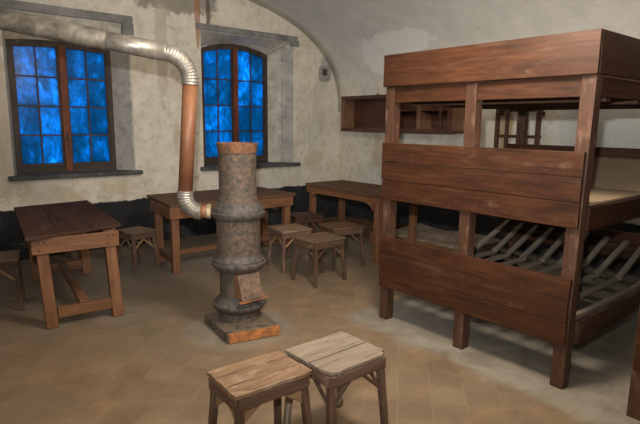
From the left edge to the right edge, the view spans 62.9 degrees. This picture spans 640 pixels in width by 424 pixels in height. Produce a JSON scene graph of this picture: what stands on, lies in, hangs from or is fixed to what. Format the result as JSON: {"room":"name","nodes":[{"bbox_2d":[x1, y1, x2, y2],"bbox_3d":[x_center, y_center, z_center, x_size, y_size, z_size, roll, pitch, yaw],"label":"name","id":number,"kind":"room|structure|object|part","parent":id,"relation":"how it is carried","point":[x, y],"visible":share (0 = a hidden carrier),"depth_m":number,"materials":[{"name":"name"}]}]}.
{"room":"dormitory","nodes":[
{"label":"dormitory","id":0,"kind":"room"},
{"bbox_2d":[0,0,337,259],"bbox_3d":[-2.455,-1.472,6.902,7.260,3.850,0.500,-7,12,-39],"label":"wall","id":1,"kind":"structure","parent":0,"point":[156,84],"depth_m":6.97,"materials":[{"name":"beige paint"}]},
{"bbox_2d":[0,0,142,180],"bbox_3d":[-3.168,-1.387,6.160,1.950,1.955,0.440,-7,12,-39],"label":"window","id":2,"kind":"structure","parent":1,"relation":"in","point":[70,106],"depth_m":6.33,"materials":[{"name":"blue glass"}]},
{"bbox_3d":[-3.404,-1.765,6.025,0.221,0.385,0.004,-7,12,-39],"label":"pane","id":3,"kind":"part","parent":2,"relation":"part of","materials":[{"name":"blue glass"}]},
{"bbox_3d":[-3.408,-1.408,6.086,0.221,0.339,0.004,-7,12,-39],"label":"pane","id":4,"kind":"part","parent":2,"relation":"part of","materials":[{"name":"blue glass"}]},
{"bbox_3d":[-3.411,-1.073,6.143,0.221,0.339,0.004,-7,12,-39],"label":"pane","id":5,"kind":"part","parent":2,"relation":"part of","materials":[{"name":"blue glass"}]},
{"bbox_3d":[-3.414,-0.739,6.199,0.221,0.339,0.004,-7,12,-39],"label":"pane","id":6,"kind":"part","parent":2,"relation":"part of","materials":[{"name":"blue glass"}]},
{"bbox_3d":[-3.324,-1.248,6.185,0.482,1.430,0.043,-7,12,-39],"label":"sash","id":7,"kind":"part","parent":2,"relation":"part of","materials":[{"name":"brown wood"}]},
{"bbox_3d":[-3.234,-1.790,6.164,0.221,0.392,0.004,-7,12,-39],"label":"pane","id":8,"kind":"part","parent":2,"relation":"part of","materials":[{"name":"blue glass"}]},
{"bbox_3d":[-3.237,-1.430,6.225,0.221,0.339,0.004,-7,12,-39],"label":"pane","id":9,"kind":"part","parent":2,"relation":"part of","materials":[{"name":"blue glass"}]},
{"bbox_3d":[-3.241,-1.095,6.282,0.221,0.339,0.004,-7,12,-39],"label":"pane","id":10,"kind":"part","parent":2,"relation":"part of","materials":[{"name":"blue glass"}]},
{"bbox_3d":[-3.244,-0.761,6.338,0.221,0.339,0.004,-7,12,-39],"label":"pane","id":11,"kind":"part","parent":2,"relation":"part of","materials":[{"name":"blue glass"}]},
{"bbox_3d":[-3.110,-1.265,6.363,1.150,1.548,0.062,-7,12,-39],"label":"frame","id":12,"kind":"part","parent":2,"relation":"part of","materials":[{"name":"brown wood"}]},
{"bbox_3d":[-2.966,-0.460,6.409,1.510,0.049,0.310,-7,12,-39],"label":"sill","id":13,"kind":"part","parent":2,"relation":"part of","materials":[{"name":"stone"}]},
{"bbox_3d":[-2.974,-1.823,6.376,0.221,0.392,0.004,-7,12,-39],"label":"pane","id":14,"kind":"part","parent":2,"relation":"part of","materials":[{"name":"blue glass"}]},
{"bbox_3d":[-2.978,-1.463,6.437,0.221,0.339,0.004,-7,12,-39],"label":"pane","id":15,"kind":"part","parent":2,"relation":"part of","materials":[{"name":"blue glass"}]},
{"bbox_3d":[-2.981,-1.128,6.494,0.221,0.339,0.004,-7,12,-39],"label":"pane","id":16,"kind":"part","parent":2,"relation":"part of","materials":[{"name":"blue glass"}]},
{"bbox_3d":[-2.984,-0.794,6.551,0.221,0.339,0.004,-7,12,-39],"label":"pane","id":17,"kind":"part","parent":2,"relation":"part of","materials":[{"name":"blue glass"}]},
{"bbox_3d":[-2.894,-1.303,6.536,0.482,1.430,0.043,-7,12,-39],"label":"sash","id":18,"kind":"part","parent":2,"relation":"part of","materials":[{"name":"brown wood"}]},
{"bbox_3d":[-2.804,-1.842,6.516,0.221,0.385,0.004,-7,12,-39],"label":"pane","id":19,"kind":"part","parent":2,"relation":"part of","materials":[{"name":"blue glass"}]},
{"bbox_3d":[-2.807,-1.485,6.576,0.221,0.339,0.004,-7,12,-39],"label":"pane","id":20,"kind":"part","parent":2,"relation":"part of","materials":[{"name":"blue glass"}]},
{"bbox_3d":[-2.811,-1.150,6.633,0.221,0.339,0.004,-7,12,-39],"label":"pane","id":21,"kind":"part","parent":2,"relation":"part of","materials":[{"name":"blue glass"}]},
{"bbox_3d":[-2.814,-0.816,6.690,0.221,0.339,0.004,-7,12,-39],"label":"pane","id":22,"kind":"part","parent":2,"relation":"part of","materials":[{"name":"blue glass"}]},
{"bbox_2d":[196,23,300,170],"bbox_3d":[-1.127,-1.676,7.889,1.730,1.990,0.540,-7,12,-39],"label":"window","id":23,"kind":"structure","parent":1,"relation":"in","point":[247,81],"depth_m":8.00,"materials":[{"name":"blue glass"}]},
{"bbox_3d":[-1.599,-2.176,7.600,0.226,0.467,0.004,-7,12,-39],"label":"pane","id":24,"kind":"part","parent":23,"relation":"part of","materials":[{"name":"blue glass"}]},
{"bbox_3d":[-1.604,-1.759,7.671,0.226,0.379,0.004,-7,12,-39],"label":"pane","id":25,"kind":"part","parent":23,"relation":"part of","materials":[{"name":"blue glass"}]},
{"bbox_3d":[-1.607,-1.385,7.734,0.226,0.379,0.004,-7,12,-39],"label":"pane","id":26,"kind":"part","parent":23,"relation":"part of","materials":[{"name":"blue glass"}]},
{"bbox_3d":[-1.611,-1.011,7.797,0.226,0.379,0.004,-7,12,-39],"label":"pane","id":27,"kind":"part","parent":23,"relation":"part of","materials":[{"name":"blue glass"}]},
{"bbox_3d":[-1.518,-1.609,7.769,0.492,1.650,0.043,-7,12,-39],"label":"sash","id":28,"kind":"part","parent":23,"relation":"part of","materials":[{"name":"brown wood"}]},
{"bbox_3d":[-1.425,-2.210,7.740,0.226,0.492,0.004,-7,12,-39],"label":"pane","id":29,"kind":"part","parent":23,"relation":"part of","materials":[{"name":"blue glass"}]},
{"bbox_3d":[-1.429,-1.781,7.813,0.226,0.379,0.004,-7,12,-39],"label":"pane","id":30,"kind":"part","parent":23,"relation":"part of","materials":[{"name":"blue glass"}]},
{"bbox_3d":[-1.433,-1.407,7.876,0.226,0.379,0.004,-7,12,-39],"label":"pane","id":31,"kind":"part","parent":23,"relation":"part of","materials":[{"name":"blue glass"}]},
{"bbox_3d":[-1.437,-1.033,7.939,0.226,0.379,0.004,-7,12,-39],"label":"pane","id":32,"kind":"part","parent":23,"relation":"part of","materials":[{"name":"blue glass"}]},
{"bbox_3d":[-1.300,-1.627,7.950,1.170,1.768,0.062,-7,12,-39],"label":"frame","id":33,"kind":"part","parent":23,"relation":"part of","materials":[{"name":"brown wood"}]},
{"bbox_3d":[-1.162,-2.244,7.956,0.226,0.492,0.004,-7,12,-39],"label":"pane","id":34,"kind":"part","parent":23,"relation":"part of","materials":[{"name":"blue glass"}]},
{"bbox_3d":[-1.166,-1.815,8.028,0.226,0.379,0.004,-7,12,-39],"label":"pane","id":35,"kind":"part","parent":23,"relation":"part of","materials":[{"name":"blue glass"}]},
{"bbox_3d":[-1.170,-1.441,8.091,0.226,0.379,0.004,-7,12,-39],"label":"pane","id":36,"kind":"part","parent":23,"relation":"part of","materials":[{"name":"blue glass"}]},
{"bbox_3d":[-1.173,-1.067,8.155,0.226,0.379,0.004,-7,12,-39],"label":"pane","id":37,"kind":"part","parent":23,"relation":"part of","materials":[{"name":"blue glass"}]},
{"bbox_3d":[-1.099,-0.710,7.999,1.720,0.049,0.410,-7,12,-39],"label":"sill","id":38,"kind":"part","parent":23,"relation":"part of","materials":[{"name":"stone"}]},
{"bbox_3d":[-1.081,-1.665,8.127,0.492,1.650,0.043,-7,12,-39],"label":"sash","id":39,"kind":"part","parent":23,"relation":"part of","materials":[{"name":"brown wood"}]},
{"bbox_3d":[-0.988,-2.254,8.100,0.226,0.467,0.004,-7,12,-39],"label":"pane","id":40,"kind":"part","parent":23,"relation":"part of","materials":[{"name":"blue glass"}]},
{"bbox_3d":[-0.992,-1.837,8.171,0.226,0.379,0.004,-7,12,-39],"label":"pane","id":41,"kind":"part","parent":23,"relation":"part of","materials":[{"name":"blue glass"}]},
{"bbox_3d":[-0.996,-1.463,8.234,0.226,0.379,0.004,-7,12,-39],"label":"pane","id":42,"kind":"part","parent":23,"relation":"part of","materials":[{"name":"blue glass"}]},
{"bbox_3d":[-0.999,-1.089,8.297,0.226,0.379,0.004,-7,12,-39],"label":"pane","id":43,"kind":"part","parent":23,"relation":"part of","materials":[{"name":"blue glass"}]},
{"bbox_2d":[318,66,330,81],"bbox_3d":[0.076,-2.257,8.549,0.251,0.249,0.024,-7,12,-39],"label":"air vent","id":44,"kind":"object","parent":1,"relation":"in","point":[324,72],"visible":1,"depth_m":8.54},
{"bbox_2d":[0,216,639,423],"bbox_3d":[0.346,0.974,3.858,7.160,0.002,8.750,-7,12,-39],"label":"floor","id":45,"kind":"structure","parent":0,"point":[149,363],"depth_m":3.69,"materials":[{"name":"beige tile"}]},
{"bbox_2d":[0,250,25,310],"bbox_3d":[-2.771,0.603,4.502,0.376,0.457,0.390,-4,11,-27],"label":"wooden stool","id":46,"kind":"object","parent":45,"relation":"on","point":[11,259],"visible":1,"depth_m":4.43,"materials":[{"name":"brown wood"}]},
{"bbox_3d":[-2.769,0.387,4.463,0.357,0.018,0.361,-4,11,-27],"label":"seat","id":47,"kind":"part","parent":46,"relation":"part of","materials":[{"name":"brown wood"}]},
{"bbox_3d":[-2.557,0.625,4.433,0.087,0.439,0.047,6,11,28],"label":"leg","id":48,"kind":"part","parent":46,"relation":"part of","materials":[{"name":"brown wood"}]},
{"bbox_3d":[-2.707,0.576,4.716,0.047,0.439,0.087,2,10,6],"label":"leg","id":49,"kind":"part","parent":46,"relation":"part of","materials":[{"name":"brown wood"}]},
{"bbox_2d":[49,234,79,259],"bbox_3d":[-2.973,0.355,5.949,0.376,0.458,0.370,-8,13,-43],"label":"wooden stool","id":50,"kind":"object","parent":45,"relation":"on","point":[69,252],"visible":0.02,"depth_m":5.96,"materials":[{"name":"brown wood"}]},
{"bbox_2d":[14,200,123,329],"bbox_3d":[-2.350,0.403,4.826,0.730,0.754,1.818,-6,11,-33],"label":"wooden table","id":51,"kind":"object","parent":45,"relation":"on","point":[41,226],"visible":1,"depth_m":4.28,"materials":[{"name":"orange wood"}]},
{"bbox_3d":[-2.874,0.341,5.238,0.120,0.729,0.104,-5,11,-32],"label":"leg","id":52,"kind":"part","parent":51,"relation":"part of","materials":[{"name":"orange wood"}]},
{"bbox_3d":[-2.118,0.549,4.052,0.120,0.729,0.104,-5,11,-32],"label":"leg","id":53,"kind":"part","parent":51,"relation":"part of","materials":[{"name":"orange wood"}]},
{"bbox_3d":[-2.497,0.299,5.508,0.120,0.729,0.104,-5,11,-32],"label":"leg","id":54,"kind":"part","parent":51,"relation":"part of","materials":[{"name":"orange wood"}]},
{"bbox_3d":[-1.711,0.505,4.333,0.120,0.729,0.104,-5,11,-32],"label":"leg","id":55,"kind":"part","parent":51,"relation":"part of","materials":[{"name":"orange wood"}]},
{"bbox_2d":[116,226,159,273],"bbox_3d":[-2.018,0.408,5.758,0.360,0.436,0.326,8,12,36],"label":"wooden stool","id":56,"kind":"object","parent":45,"relation":"on","point":[138,234],"visible":0.86,"depth_m":5.68,"materials":[{"name":"brown wood"}]},
{"bbox_3d":[-2.215,0.418,5.741,0.086,0.419,0.047,1,10,2],"label":"leg","id":57,"kind":"part","parent":56,"relation":"part of","materials":[{"name":"brown wood"}]},
{"bbox_3d":[-1.978,0.449,5.569,0.047,0.419,0.086,-3,10,-20],"label":"leg","id":58,"kind":"part","parent":56,"relation":"part of","materials":[{"name":"brown wood"}]},
{"bbox_3d":[-2.016,0.202,5.722,0.331,0.017,0.319,8,12,36],"label":"seat","id":59,"kind":"part","parent":56,"relation":"part of","materials":[{"name":"brown wood"}]},
{"bbox_3d":[-2.059,0.384,5.950,0.047,0.419,0.086,-3,10,-20],"label":"leg","id":60,"kind":"part","parent":56,"relation":"part of","materials":[{"name":"brown wood"}]},
{"bbox_3d":[-1.822,0.415,5.778,0.086,0.419,0.047,1,10,2],"label":"leg","id":61,"kind":"part","parent":56,"relation":"part of","materials":[{"name":"brown wood"}]},
{"bbox_2d":[147,186,295,274],"bbox_3d":[-1.212,0.159,6.325,1.652,0.751,0.937,-7,12,-39],"label":"wooden table","id":62,"kind":"object","parent":45,"relation":"on","point":[166,205],"visible":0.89,"depth_m":6.00,"materials":[{"name":"orange wood"}]},
{"bbox_3d":[-1.855,0.220,6.020,0.085,0.719,0.085,-6,11,-33],"label":"leg","id":63,"kind":"part","parent":62,"relation":"part of","materials":[{"name":"orange wood"}]},
{"bbox_3d":[-1.538,0.303,5.550,0.085,0.719,0.085,-6,11,-33],"label":"leg","id":64,"kind":"part","parent":62,"relation":"part of","materials":[{"name":"orange wood"}]},
{"bbox_3d":[-0.740,0.082,6.906,0.085,0.719,0.085,-6,11,-33],"label":"leg","id":65,"kind":"part","parent":62,"relation":"part of","materials":[{"name":"orange wood"}]},
{"bbox_3d":[-0.421,0.149,6.526,0.085,0.719,0.085,-6,11,-33],"label":"leg","id":66,"kind":"part","parent":62,"relation":"part of","materials":[{"name":"orange wood"}]},
{"bbox_2d":[204,142,279,343],"bbox_3d":[-0.613,0.202,4.016,0.448,1.450,0.552,-5,11,-29],"label":"stove","id":67,"kind":"object","parent":45,"relation":"on","point":[237,211],"visible":1,"depth_m":3.93,"materials":[{"name":"grey metal"}]},
{"bbox_2d":[0,8,211,219],"bbox_3d":[-2.024,-0.703,3.544,2.513,1.641,0.162,-2,10,-18],"label":"pipe","id":68,"kind":"object","parent":67,"relation":"attached to","point":[10,20],"visible":1,"depth_m":3.69,"materials":[{"name":"metal"}]},
{"bbox_3d":[-0.529,0.565,3.976,0.196,0.190,0.076,-8,13,-42],"label":"fire door","id":69,"kind":"part","parent":67,"relation":"part of","materials":[{"name":"metal"}]},
{"bbox_3d":[-0.486,0.916,3.910,0.408,0.072,0.026,-4,11,-27],"label":"plate","id":70,"kind":"part","parent":67,"relation":"part of","materials":[{"name":"orange metal"}]},
{"bbox_2d":[206,350,311,423],"bbox_3d":[-0.285,0.969,2.483,0.421,0.458,0.320,-7,12,-37],"label":"wooden stool","id":71,"kind":"object","parent":45,"relation":"on","point":[245,385],"visible":1,"depth_m":2.41,"materials":[{"name":"brown wood"}]},
{"bbox_3d":[-0.505,0.978,2.474,0.060,0.439,0.069,-7,12,-39],"label":"leg","id":72,"kind":"part","parent":71,"relation":"part of","materials":[{"name":"brown wood"}]},
{"bbox_3d":[-0.351,1.013,2.278,0.063,0.439,0.067,-7,12,-39],"label":"leg","id":73,"kind":"part","parent":71,"relation":"part of","materials":[{"name":"brown wood"}]},
{"bbox_3d":[-0.284,0.753,2.443,0.413,0.019,0.306,-7,12,-39],"label":"seat","id":74,"kind":"part","parent":71,"relation":"part of","materials":[{"name":"brown wood"}]},
{"bbox_3d":[-0.220,0.944,2.692,0.063,0.439,0.067,-7,12,-39],"label":"leg","id":75,"kind":"part","parent":71,"relation":"part of","materials":[{"name":"brown wood"}]},
{"bbox_3d":[-0.066,0.979,2.495,0.060,0.439,0.069,-7,12,-39],"label":"leg","id":76,"kind":"part","parent":71,"relation":"part of","materials":[{"name":"brown wood"}]},
{"bbox_2d":[267,223,312,272],"bbox_3d":[-0.340,0.397,5.861,0.386,0.457,0.400,-5,11,-31],"label":"wooden stool","id":77,"kind":"object","parent":45,"relation":"on","point":[285,231],"visible":0.84,"depth_m":5.75,"materials":[{"name":"brown wood"}]},
{"bbox_3d":[-0.565,0.394,5.918,0.059,0.439,0.074,-7,12,-39],"label":"leg","id":78,"kind":"part","parent":77,"relation":"part of","materials":[{"name":"brown wood"}]},
{"bbox_3d":[-0.390,0.443,5.639,0.047,0.439,0.087,1,10,2],"label":"leg","id":79,"kind":"part","parent":77,"relation":"part of","materials":[{"name":"brown wood"}]},
{"bbox_3d":[-0.339,0.181,5.822,0.375,0.019,0.372,-5,11,-31],"label":"seat","id":80,"kind":"part","parent":77,"relation":"part of","materials":[{"name":"brown wood"}]},
{"bbox_3d":[-0.114,0.418,5.808,0.059,0.439,0.074,-7,12,-39],"label":"leg","id":81,"kind":"part","parent":77,"relation":"part of","materials":[{"name":"brown wood"}]},
{"bbox_2d":[290,211,323,233],"bbox_3d":[-0.208,0.255,6.711,0.396,0.458,0.410,-4,11,-25],"label":"wooden stool","id":82,"kind":"object","parent":45,"relation":"on","point":[295,217],"visible":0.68,"depth_m":6.57,"materials":[{"name":"brown wood"}]},
{"bbox_3d":[-0.204,0.038,6.674,0.384,0.019,0.382,-4,11,-26],"label":"seat","id":83,"kind":"part","parent":82,"relation":"part of","materials":[{"name":"brown wood"}]},
{"bbox_2d":[291,232,346,287],"bbox_3d":[-0.009,0.480,5.390,0.436,0.458,0.380,-8,13,-42],"label":"wooden stool","id":84,"kind":"object","parent":45,"relation":"on","point":[317,241],"visible":1,"depth_m":5.31,"materials":[{"name":"brown wood"}]},
{"bbox_3d":[-0.252,0.489,5.379,0.064,0.439,0.067,-7,12,-39],"label":"leg","id":85,"kind":"part","parent":84,"relation":"part of","materials":[{"name":"brown wood"}]},
{"bbox_3d":[-0.041,0.529,5.153,0.060,0.439,0.070,-7,12,-39],"label":"leg","id":86,"kind":"part","parent":84,"relation":"part of","materials":[{"name":"brown wood"}]},
{"bbox_3d":[-0.005,0.264,5.353,0.424,0.019,0.351,-8,13,-42],"label":"seat","id":87,"kind":"part","parent":84,"relation":"part of","materials":[{"name":"brown wood"}]},
{"bbox_3d":[0.024,0.449,5.630,0.060,0.439,0.070,-7,12,-39],"label":"leg","id":88,"kind":"part","parent":84,"relation":"part of","materials":[{"name":"brown wood"}]},
{"bbox_3d":[0.235,0.490,5.404,0.064,0.439,0.067,-7,12,-39],"label":"leg","id":89,"kind":"part","parent":84,"relation":"part of","materials":[{"name":"brown wood"}]},
{"bbox_2d":[283,331,387,423],"bbox_3d":[0.083,0.934,2.714,0.412,0.456,0.390,-7,12,-39],"label":"wooden stool","id":90,"kind":"object","parent":45,"relation":"on","point":[344,358],"visible":0.91,"depth_m":2.62,"materials":[{"name":"brown wood"}]},
{"bbox_3d":[-0.155,0.939,2.727,0.061,0.439,0.068,-7,12,-39],"label":"leg","id":91,"kind":"part","parent":90,"relation":"part of","materials":[{"name":"brown wood"}]},
{"bbox_3d":[0.050,0.982,2.482,0.061,0.439,0.068,-7,12,-39],"label":"leg","id":92,"kind":"part","parent":90,"relation":"part of","materials":[{"name":"brown wood"}]},
{"bbox_3d":[0.089,0.718,2.678,0.405,0.018,0.360,-7,12,-39],"label":"seat","id":93,"kind":"part","parent":90,"relation":"part of","materials":[{"name":"beige wood"}]},
{"bbox_3d":[0.115,0.904,2.947,0.061,0.439,0.068,-7,12,-39],"label":"leg","id":94,"kind":"part","parent":90,"relation":"part of","materials":[{"name":"brown wood"}]},
{"bbox_3d":[0.320,0.948,2.703,0.061,0.439,0.068,-7,12,-39],"label":"leg","id":95,"kind":"part","parent":90,"relation":"part of","materials":[{"name":"brown wood"}]},
{"bbox_2d":[318,221,364,269],"bbox_3d":[0.238,0.373,6.040,0.416,0.458,0.410,-4,11,-27],"label":"wooden stool","id":96,"kind":"object","parent":45,"relation":"on","point":[337,228],"visible":0.84,"depth_m":5.94,"materials":[{"name":"brown wood"}]},
{"bbox_3d":[0.162,0.420,5.810,0.047,0.439,0.087,2,10,6],"label":"leg","id":97,"kind":"part","parent":96,"relation":"part of","materials":[{"name":"brown wood"}]},
{"bbox_3d":[0.241,0.157,6.001,0.404,0.019,0.381,-4,11,-27],"label":"seat","id":98,"kind":"part","parent":96,"relation":"part of","materials":[{"name":"brown wood"}]},
{"bbox_3d":[0.315,0.343,6.272,0.047,0.439,0.087,2,10,6],"label":"leg","id":99,"kind":"part","parent":96,"relation":"part of","materials":[{"name":"brown wood"}]},
{"bbox_3d":[0.474,0.396,5.972,0.087,0.439,0.047,6,11,28],"label":"leg","id":100,"kind":"part","parent":96,"relation":"part of","materials":[{"name":"brown wood"}]},
{"bbox_2d":[316,216,397,240],"bbox_3d":[0.597,0.237,8.010,0.920,0.072,1.370,-7,12,-39],"label":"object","id":101,"kind":"structure","parent":45,"relation":"on","point":[368,224],"depth_m":8.23,"materials":[{"name":"orange wood"}]},
{"bbox_2d":[305,180,417,262],"bbox_3d":[0.531,0.087,6.669,0.758,0.813,1.580,-7,12,-39],"label":"wooden table","id":102,"kind":"object","parent":45,"relation":"on","point":[371,194],"visible":0.56,"depth_m":6.40,"materials":[{"name":"orange wood"}]},
{"bbox_3d":[-0.099,0.030,7.066,0.077,0.781,0.077,-7,12,-39],"label":"leg","id":103,"kind":"part","parent":102,"relation":"part of","materials":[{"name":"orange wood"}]},
{"bbox_3d":[0.309,-0.022,7.399,0.077,0.781,0.077,-7,12,-39],"label":"leg","id":104,"kind":"part","parent":102,"relation":"part of","materials":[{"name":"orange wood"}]},
{"bbox_3d":[0.671,0.202,6.095,0.077,0.781,0.077,-7,12,-39],"label":"leg","id":105,"kind":"part","parent":102,"relation":"part of","materials":[{"name":"orange wood"}]},
{"bbox_3d":[1.138,0.153,6.413,0.077,0.781,0.077,-7,12,-39],"label":"leg","id":106,"kind":"part","parent":102,"relation":"part of","materials":[{"name":"orange wood"}]},
{"bbox_2d":[369,223,521,262],"bbox_3d":[1.583,0.376,6.801,0.970,0.221,1.700,-7,12,-39],"label":"pallet","id":107,"kind":"object","parent":45,"relation":"on","point":[426,235],"visible":0.38,"depth_m":6.73,"materials":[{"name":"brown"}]},
{"bbox_3d":[1.592,0.374,6.808,0.930,0.220,1.630,-7,12,-39],"label":"straw mattress","id":108,"kind":"part","parent":107,"relation":"part of","materials":[{"name":"beige fabric"}]},
{"bbox_2d":[379,28,639,389],"bbox_3d":[1.745,-0.148,4.217,1.966,2.121,1.615,-7,12,-39],"label":"bunk bed","id":109,"kind":"object","parent":45,"relation":"on","point":[555,195],"visible":1,"depth_m":3.52,"materials":[{"name":"brown wood"}]},
{"bbox_3d":[0.564,-0.042,4.237,0.085,1.880,0.084,-7,12,-39],"label":"post","id":110,"kind":"part","parent":109,"relation":"part of","materials":[{"name":"brown wood"}]},
{"bbox_3d":[1.035,0.058,3.673,0.084,1.880,0.084,-7,12,-39],"label":"post","id":111,"kind":"part","parent":109,"relation":"part of","materials":[{"name":"brown wood"}]},
{"bbox_3d":[0.988,0.503,3.712,0.025,0.417,1.553,-7,12,-39],"label":"footboard","id":112,"kind":"part","parent":109,"relation":"part of","materials":[{"name":"red wood"}]},
{"bbox_3d":[0.998,-0.225,3.585,0.027,0.444,1.564,-7,12,-39],"label":"footboard","id":113,"kind":"part","parent":109,"relation":"part of","materials":[{"name":"red wood"}]},
{"bbox_3d":[1.039,-0.809,3.507,0.025,0.115,1.419,-7,12,-39],"label":"rail","id":114,"kind":"part","parent":109,"relation":"part of","materials":[{"name":"red wood"}]},
{"bbox_3d":[1.249,0.447,4.924,1.742,0.140,0.030,-7,12,-39],"label":"rail","id":115,"kind":"part","parent":109,"relation":"part of","materials":[{"name":"grey wood"}]},
{"bbox_3d":[1.012,-0.980,3.444,0.027,0.236,1.600,-7,12,-39],"label":"footboard","id":116,"kind":"part","parent":109,"relation":"part of","materials":[{"name":"red wood"}]},
{"bbox_3d":[2.014,-0.146,5.343,0.080,1.745,0.080,-7,12,-39],"label":"post","id":117,"kind":"part","parent":109,"relation":"part of","materials":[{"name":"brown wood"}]},
{"bbox_3d":[2.402,0.235,4.838,0.026,0.228,1.595,-7,12,-39],"label":"headboard","id":118,"kind":"part","parent":109,"relation":"part of","materials":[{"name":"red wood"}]},
{"bbox_3d":[2.368,0.244,4.811,0.060,0.040,1.535,-7,12,-39],"label":"headrest rail","id":119,"kind":"part","parent":109,"relation":"part of","materials":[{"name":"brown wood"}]},
{"bbox_3d":[2.409,-0.455,4.721,0.026,0.268,1.595,-7,12,-39],"label":"headboard","id":120,"kind":"part","parent":109,"relation":"part of","materials":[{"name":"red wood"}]},
{"bbox_3d":[1.512,0.159,3.104,0.084,1.881,0.112,-7,12,-39],"label":"post","id":121,"kind":"part","parent":109,"relation":"part of","materials":[{"name":"brown wood"}]},
{"bbox_3d":[2.502,-1.107,4.682,0.026,0.370,1.615,-7,12,-39],"label":"headboard","id":122,"kind":"part","parent":109,"relation":"part of","materials":[{"name":"red wood"}]},
{"bbox_3d":[2.440,-0.056,4.834,0.080,1.745,0.080,-7,12,-39],"label":"post","id":123,"kind":"part","parent":109,"relation":"part of","materials":[{"name":"brown wood"}]},
{"bbox_3d":[2.233,0.655,3.752,1.742,0.140,0.030,-7,12,-39],"label":"rail","id":124,"kind":"part","parent":109,"relation":"part of","materials":[{"name":"brown wood"}]},
{"bbox_3d":[2.241,-0.040,3.635,1.742,0.140,0.030,-7,12,-39],"label":"rail","id":125,"kind":"part","parent":109,"relation":"part of","materials":[{"name":"red wood"}]},
{"bbox_3d":[2.273,-0.804,3.539,1.822,0.110,0.026,-7,12,-39],"label":"rail","id":126,"kind":"part","parent":109,"relation":"part of","materials":[{"name":"red wood"}]},
{"bbox_2d":[626,305,639,420],"bbox_3d":[2.972,0.112,2.757,1.966,2.121,1.615,-7,12,-39],"label":"bunk bed","id":127,"kind":"object","parent":45,"relation":"on","point":[633,407],"visible":1,"depth_m":2.88,"materials":[{"name":"brown wood"}]},
{"bbox_3d":[2.214,0.762,2.251,0.027,0.417,1.548,-7,12,-39],"label":"footboard","id":128,"kind":"part","parent":127,"relation":"part of","materials":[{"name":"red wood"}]},
{"bbox_2d":[248,0,639,111],"bbox_3d":[0.374,-1.713,3.403,7.160,1.856,8.356,-7,12,-39],"label":"ceiling","id":129,"kind":"structure","parent":0,"point":[354,37],"depth_m":6.68,"materials":[{"name":"paint"}]},
{"bbox_2d":[337,109,639,274],"bbox_3d":[3.056,-0.245,5.917,0.250,1.870,8.350,-7,12,-39],"label":"wall","id":130,"kind":"structure","parent":0,"point":[359,159],"depth_m":6.76,"materials":[{"name":"paint"}]},
{"bbox_2d":[341,93,464,133],"bbox_3d":[1.135,-1.459,7.627,0.307,0.585,2.140,-7,12,-39],"label":"upper cabinet","id":131,"kind":"object","parent":130,"relation":"attached to","point":[365,113],"visible":0.65,"depth_m":7.66,"materials":[{"name":"brown wood"}]},
{"bbox_2d":[400,109,447,111],"bbox_3d":[1.472,-1.399,7.218,0.235,0.020,1.025,-7,12,-39],"label":"shelf","id":132,"kind":"object","parent":131,"relation":"attached to","point":[401,110],"depth_m":7.19,"materials":[{"name":"brown wood"}]},
{"bbox_2d":[494,109,544,147],"bbox_3d":[2.396,-0.821,6.341,0.120,0.850,0.580,-7,12,-39],"label":"wall rack","id":133,"kind":"object","parent":130,"relation":"attached to","point":[499,112],"visible":0.44,"depth_m":6.37,"materials":[{"name":"brown wood"}]}
]}

